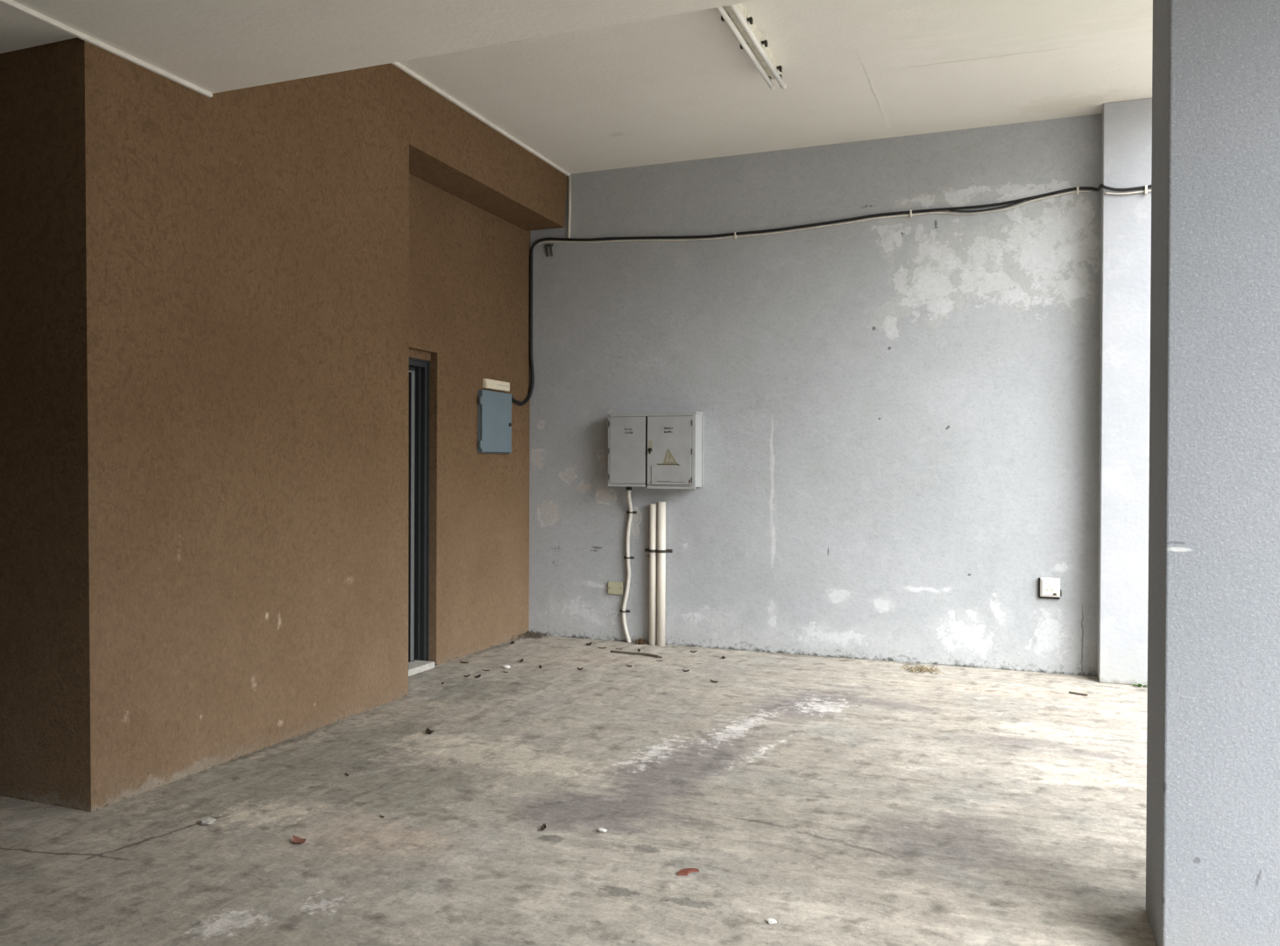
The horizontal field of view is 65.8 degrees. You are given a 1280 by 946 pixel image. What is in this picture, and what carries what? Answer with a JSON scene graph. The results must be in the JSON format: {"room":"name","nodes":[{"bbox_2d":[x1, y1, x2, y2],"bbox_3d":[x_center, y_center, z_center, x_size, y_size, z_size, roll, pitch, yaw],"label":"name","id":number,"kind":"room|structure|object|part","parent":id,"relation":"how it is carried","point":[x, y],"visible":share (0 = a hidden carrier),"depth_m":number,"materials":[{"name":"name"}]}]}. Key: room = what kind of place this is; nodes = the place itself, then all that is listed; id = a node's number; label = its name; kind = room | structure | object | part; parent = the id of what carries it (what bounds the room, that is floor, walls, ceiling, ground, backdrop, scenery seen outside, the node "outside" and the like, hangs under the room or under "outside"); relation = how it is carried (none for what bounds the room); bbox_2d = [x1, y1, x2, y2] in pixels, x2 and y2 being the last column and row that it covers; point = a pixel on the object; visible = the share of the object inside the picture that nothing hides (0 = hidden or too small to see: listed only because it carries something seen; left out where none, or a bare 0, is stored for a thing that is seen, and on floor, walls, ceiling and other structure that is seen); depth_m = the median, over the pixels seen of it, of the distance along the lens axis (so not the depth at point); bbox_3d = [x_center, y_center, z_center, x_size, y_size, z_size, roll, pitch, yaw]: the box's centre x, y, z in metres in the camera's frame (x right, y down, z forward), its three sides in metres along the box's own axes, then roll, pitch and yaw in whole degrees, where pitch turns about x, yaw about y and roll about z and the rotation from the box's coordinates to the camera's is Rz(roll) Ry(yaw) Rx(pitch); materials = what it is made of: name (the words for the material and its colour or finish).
{"room":"carport","nodes":[
{"label":"carport","id":0,"kind":"room"},
{"bbox_2d":[0,37,91,812],"bbox_3d":[-4.276,-0.565,5.025,4.381,3.929,0.344,0,0,21],"label":"wall","id":1,"kind":"structure","parent":0,"point":[45,668],"depth_m":4.19,"materials":[{"name":"brown paint"}]},
{"bbox_2d":[84,40,409,812],"bbox_3d":[-2.109,-0.556,5.244,0.501,3.929,2.322,0,0,21],"label":"wall","id":2,"kind":"structure","parent":0,"point":[247,249],"depth_m":4.91,"materials":[{"name":"brown paint"}]},
{"bbox_2d":[0,0,212,97],"bbox_3d":[-2.914,-1.784,2.437,0.024,0.022,4.845,0,0,21],"label":"trim","id":3,"kind":"structure","parent":2,"relation":"attached to","point":[11,3],"depth_m":4.13,"materials":[{"name":"beige paint"}]},
{"bbox_2d":[391,62,570,176],"bbox_3d":[-1.314,-2.515,6.537,0.026,0.024,3.939,0,0,21],"label":"trim","id":4,"kind":"structure","parent":2,"relation":"attached to","point":[399,65],"depth_m":6.92,"materials":[{"name":"beige paint"}]},
{"bbox_2d":[0,0,757,93],"bbox_3d":[-2.473,-2.247,2.265,10.120,0.915,4.847,0,0,21],"label":"ceiling","id":5,"kind":"structure","parent":0,"point":[213,45],"depth_m":3.99,"materials":[{"name":"beige paint"}]},
{"bbox_2d":[409,173,530,665],"bbox_3d":[-1.447,-0.339,7.466,0.160,3.474,2.322,0,0,21],"label":"wall","id":6,"kind":"structure","parent":0,"point":[469,265],"depth_m":7.61,"materials":[{"name":"brown paint"}]},
{"bbox_2d":[408,357,430,662],"bbox_3d":[-1.740,0.293,6.840,0.118,2.215,0.826,0,0,21],"label":"door","id":7,"kind":"structure","parent":6,"relation":"in","point":[419,379],"depth_m":7.17,"materials":[{"name":"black metal"}]},
{"bbox_2d":[408,659,434,676],"bbox_3d":[-1.707,1.385,6.801,0.200,0.052,0.770,0,0,21],"label":"door sill","id":8,"kind":"structure","parent":6,"relation":"attached to","point":[415,667],"depth_m":7.00,"materials":[{"name":"white stone"}]},
{"bbox_2d":[477,389,511,453],"bbox_3d":[-1.156,-0.404,7.916,0.058,0.490,0.510,0,0,21],"label":"box","id":9,"kind":"object","parent":6,"relation":"attached to","point":[494,408],"visible":1,"depth_m":7.86,"materials":[{"name":"blue metal"}]},
{"bbox_2d":[482,378,509,391],"bbox_3d":[-1.152,-0.705,7.942,0.038,0.076,0.385,0,0,21],"label":"junction box","id":10,"kind":"object","parent":6,"relation":"attached to","point":[487,384],"visible":1,"depth_m":7.90,"materials":[{"name":"beige plastic"}]},
{"bbox_2d":[409,75,567,231],"bbox_3d":[-1.272,-2.296,7.386,0.517,0.467,2.322,0,0,21],"label":"beam","id":11,"kind":"structure","parent":0,"point":[451,150],"depth_m":7.12,"materials":[{"name":"brown paint"}]},
{"bbox_2d":[0,634,1156,945],"bbox_3d":[-2.167,1.539,4.334,9.240,0.250,9.297,0,0,21],"label":"floor","id":12,"kind":"structure","parent":0,"point":[835,801],"depth_m":4.05,"materials":[{"name":"concrete"}]},
{"bbox_2d":[200,817,215,825],"bbox_3d":[-1.742,1.405,3.989,0.067,0.026,0.054,0,0,21],"label":"chip","id":13,"kind":"object","parent":12,"relation":"on","point":[206,821],"visible":1,"depth_m":3.97,"materials":[{"name":"white stone"}]},
{"bbox_2d":[292,835,306,843],"bbox_3d":[-1.309,1.409,3.793,0.075,0.024,0.045,1,0,36],"label":"curled leaf","id":14,"kind":"object","parent":12,"relation":"on","point":[295,839],"visible":1,"depth_m":3.80,"materials":[{"name":"red plant"}]},
{"bbox_2d":[425,728,433,734],"bbox_3d":[-1.139,1.398,5.346,0.050,0.029,0.047,0,0,9],"label":"scrap","id":15,"kind":"object","parent":12,"relation":"on","point":[427,731],"visible":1,"depth_m":5.34,"materials":[{"name":"black"}]},
{"bbox_2d":[511,629,551,640],"bbox_3d":[-0.948,1.371,8.393,0.364,0.048,0.297,0,0,-27],"label":"litter","id":16,"kind":"object","parent":12,"relation":"on","point":[531,633],"visible":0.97,"depth_m":8.38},
{"bbox_2d":[540,823,545,830],"bbox_3d":[-0.386,1.413,3.940,0.022,0.023,0.040,0,0,11],"label":"dry leaf","id":17,"kind":"object","parent":12,"relation":"on","point":[543,827],"visible":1,"depth_m":3.95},
{"bbox_2d":[598,827,607,832],"bbox_3d":[-0.148,1.419,3.928,0.037,0.014,0.030,0,0,21],"label":"chip","id":18,"kind":"object","parent":12,"relation":"on","point":[601,830],"visible":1,"depth_m":3.92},
{"bbox_2d":[610,650,662,657],"bbox_3d":[-0.025,1.393,7.617,0.460,0.021,0.041,0,0,30],"label":"twig","id":19,"kind":"object","parent":12,"relation":"on","point":[611,651],"visible":1,"depth_m":7.61,"materials":[{"name":"grey wood"}]},
{"bbox_2d":[635,637,646,644],"bbox_3d":[0.006,1.375,8.094,0.106,0.051,0.069,0,0,12],"label":"litter","id":20,"kind":"object","parent":12,"relation":"on","point":[641,641],"visible":1,"depth_m":8.08,"materials":[{"name":"brown plant"}]},
{"bbox_2d":[649,503,657,645],"bbox_3d":[0.105,0.827,8.062,0.058,1.151,0.058,0,0,21],"label":"pipe","id":21,"kind":"object","parent":12,"relation":"on","point":[653,514],"visible":1,"depth_m":8.04,"materials":[{"name":"beige plastic"}]},
{"bbox_2d":[657,502,665,646],"bbox_3d":[0.174,0.818,8.035,0.068,1.169,0.068,0,0,21],"label":"pipe","id":22,"kind":"object","parent":12,"relation":"on","point":[661,505],"visible":1,"depth_m":8.01,"materials":[{"name":"beige plastic"}]},
{"bbox_2d":[678,868,699,876],"bbox_3d":[0.167,1.425,3.533,0.082,0.007,0.039,0,0,-38],"label":"leaf","id":23,"kind":"object","parent":12,"relation":"on","point":[684,872],"visible":1,"depth_m":3.53,"materials":[{"name":"red plant"}]},
{"bbox_2d":[766,918,777,924],"bbox_3d":[0.420,1.428,3.148,0.034,0.011,0.026,0,0,21],"label":"chip","id":24,"kind":"object","parent":12,"relation":"on","point":[770,921],"visible":1,"depth_m":3.14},
{"bbox_2d":[900,664,944,674],"bbox_3d":[2.015,1.399,7.056,0.312,0.037,0.231,0,0,21],"label":"tuft","id":25,"kind":"object","parent":12,"relation":"on","point":[921,668],"visible":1,"depth_m":7.05,"materials":[{"name":"beige plant"}]},
{"bbox_2d":[1068,691,1088,695],"bbox_3d":[2.816,1.418,6.351,0.013,0.012,0.117,0,0,-43],"label":"twig","id":26,"kind":"object","parent":12,"relation":"on","point":[1076,693],"visible":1,"depth_m":6.35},
{"bbox_2d":[1132,683,1147,687],"bbox_3d":[3.341,1.412,6.577,0.119,0.030,0.063,0,0,21],"label":"weed","id":27,"kind":"object","parent":12,"relation":"on","point":[1138,685],"visible":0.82,"depth_m":6.57,"materials":[{"name":"green plant"}]},
{"bbox_2d":[1145,0,1279,945],"bbox_3d":[1.886,-0.166,2.941,0.618,3.214,0.422,0,0,21],"label":"column","id":28,"kind":"structure","parent":12,"relation":"on","point":[1212,822],"depth_m":2.81,"materials":[{"name":"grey paint"}]},
{"bbox_2d":[408,113,1101,676],"bbox_3d":[-0.536,-0.568,8.491,9.240,3.929,0.250,0,0,21],"label":"wall","id":29,"kind":"structure","parent":0,"point":[901,414],"depth_m":7.55,"materials":[{"name":"grey paint"}]},
{"bbox_2d":[544,244,553,256],"bbox_3d":[-0.778,-1.899,8.431,0.084,0.106,0.026,0,0,21],"label":"bracket","id":30,"kind":"object","parent":29,"relation":"attached to","point":[546,245],"visible":1,"depth_m":8.42,"materials":[{"name":"metal"}]},
{"bbox_2d":[567,176,571,238],"bbox_3d":[-0.596,-2.248,8.359,0.029,0.521,0.025,0,0,21],"label":"vertical conduit","id":31,"kind":"object","parent":29,"relation":"attached to","point":[569,177],"visible":1,"depth_m":8.35,"materials":[{"name":"white plastic"}]},
{"bbox_2d":[608,581,623,594],"bbox_3d":[-0.202,0.957,8.220,0.134,0.102,0.024,0,0,21],"label":"cover plate","id":32,"kind":"object","parent":29,"relation":"attached to","point":[617,588],"visible":1,"depth_m":8.21,"materials":[{"name":"plastic"}]},
{"bbox_2d":[621,490,632,643],"bbox_3d":[-0.095,0.769,8.140,0.075,1.274,0.137,0,0,-23],"label":"conduit","id":33,"kind":"object","parent":29,"relation":"attached to","point":[629,500],"visible":1,"depth_m":8.15,"materials":[{"name":"white plastic"}]},
{"bbox_2d":[623,556,634,558],"bbox_3d":[-0.099,0.701,8.166,0.090,0.020,0.048,0,0,21],"label":"clip","id":34,"kind":"object","parent":29,"relation":"attached to","point":[625,557],"visible":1,"depth_m":8.17,"materials":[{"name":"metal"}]},
{"bbox_2d":[608,411,703,490],"bbox_3d":[0.118,-0.174,7.992,0.768,0.631,0.208,0,0,21],"label":"electrical box","id":35,"kind":"object","parent":29,"relation":"attached to","point":[649,449],"visible":1,"depth_m":7.91,"materials":[{"name":"grey metal"}]},
{"bbox_3d":[-0.100,-0.184,7.998,0.309,0.539,0.014,0,0,21],"label":"door","id":36,"kind":"part","parent":35,"relation":"part of","materials":[{"name":"grey metal"}]},
{"bbox_3d":[0.233,-0.179,7.868,0.372,0.544,0.016,0,0,21],"label":"door","id":37,"kind":"part","parent":35,"relation":"part of","materials":[{"name":"grey metal"}]},
{"bbox_2d":[644,548,672,552],"bbox_3d":[0.138,0.634,8.051,0.240,0.026,0.090,0,0,21],"label":"strap","id":38,"kind":"object","parent":29,"relation":"attached to","point":[646,549],"visible":1,"depth_m":8.04,"materials":[{"name":"metal"}]},
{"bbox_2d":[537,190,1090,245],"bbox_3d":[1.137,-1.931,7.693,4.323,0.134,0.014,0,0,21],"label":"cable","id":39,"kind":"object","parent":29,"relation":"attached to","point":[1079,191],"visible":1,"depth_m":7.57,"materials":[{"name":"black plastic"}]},
{"bbox_2d":[511,183,1151,405],"bbox_3d":[1.298,-1.287,7.434,4.965,1.463,0.382,0,0,21],"label":"cable","id":40,"kind":"object","parent":29,"relation":"attached to","point":[1100,186],"visible":0.96,"depth_m":7.81,"materials":[{"name":"black rubber"}]},
{"bbox_2d":[949,199,1023,212],"bbox_3d":[2.499,-1.919,7.138,0.503,0.055,0.019,0,0,21],"label":"cable","id":41,"kind":"object","parent":29,"relation":"attached to","point":[1020,201],"visible":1,"depth_m":7.13,"materials":[{"name":"black rubber"}]},
{"bbox_2d":[1038,577,1061,599],"bbox_3d":[2.904,0.818,7.000,0.154,0.149,0.046,0,0,21],"label":"wall socket","id":42,"kind":"object","parent":29,"relation":"attached to","point":[1049,588],"visible":1,"depth_m":6.99,"materials":[{"name":"white plastic"}]},
{"bbox_2d":[1096,98,1152,685],"bbox_3d":[3.409,-0.539,6.709,0.516,3.929,0.213,0,0,21],"label":"pilaster","id":43,"kind":"object","parent":29,"relation":"attached to","point":[1126,125],"visible":0.56,"depth_m":6.65,"materials":[{"name":"paint"}]},
{"bbox_2d":[1104,190,1151,194],"bbox_3d":[3.373,-1.883,6.590,0.494,0.028,0.012,0,0,21],"label":"conduit","id":44,"kind":"object","parent":43,"relation":"attached to","point":[1107,193],"visible":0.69,"depth_m":6.63,"materials":[{"name":"white plastic"}]},
{"bbox_2d":[1144,184,1147,194],"bbox_3d":[3.372,-1.887,6.587,0.016,0.057,0.030,0,0,21],"label":"clip","id":45,"kind":"object","parent":43,"relation":"attached to","point":[1146,186],"visible":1,"depth_m":6.57,"materials":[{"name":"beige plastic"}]},
{"bbox_2d":[398,0,1152,174],"bbox_3d":[-1.181,-2.625,6.614,9.370,0.200,4.200,0,0,21],"label":"ceiling","id":46,"kind":"structure","parent":0,"point":[682,87],"depth_m":6.24,"materials":[{"name":"beige paint"}]},
{"bbox_2d":[716,2,786,90],"bbox_3d":[0.621,-2.449,5.572,0.152,0.120,1.296,0,0,21],"label":"ceiling light","id":47,"kind":"object","parent":46,"relation":"attached to","point":[739,15],"visible":0.95,"depth_m":5.57,"materials":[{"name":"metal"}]}
]}

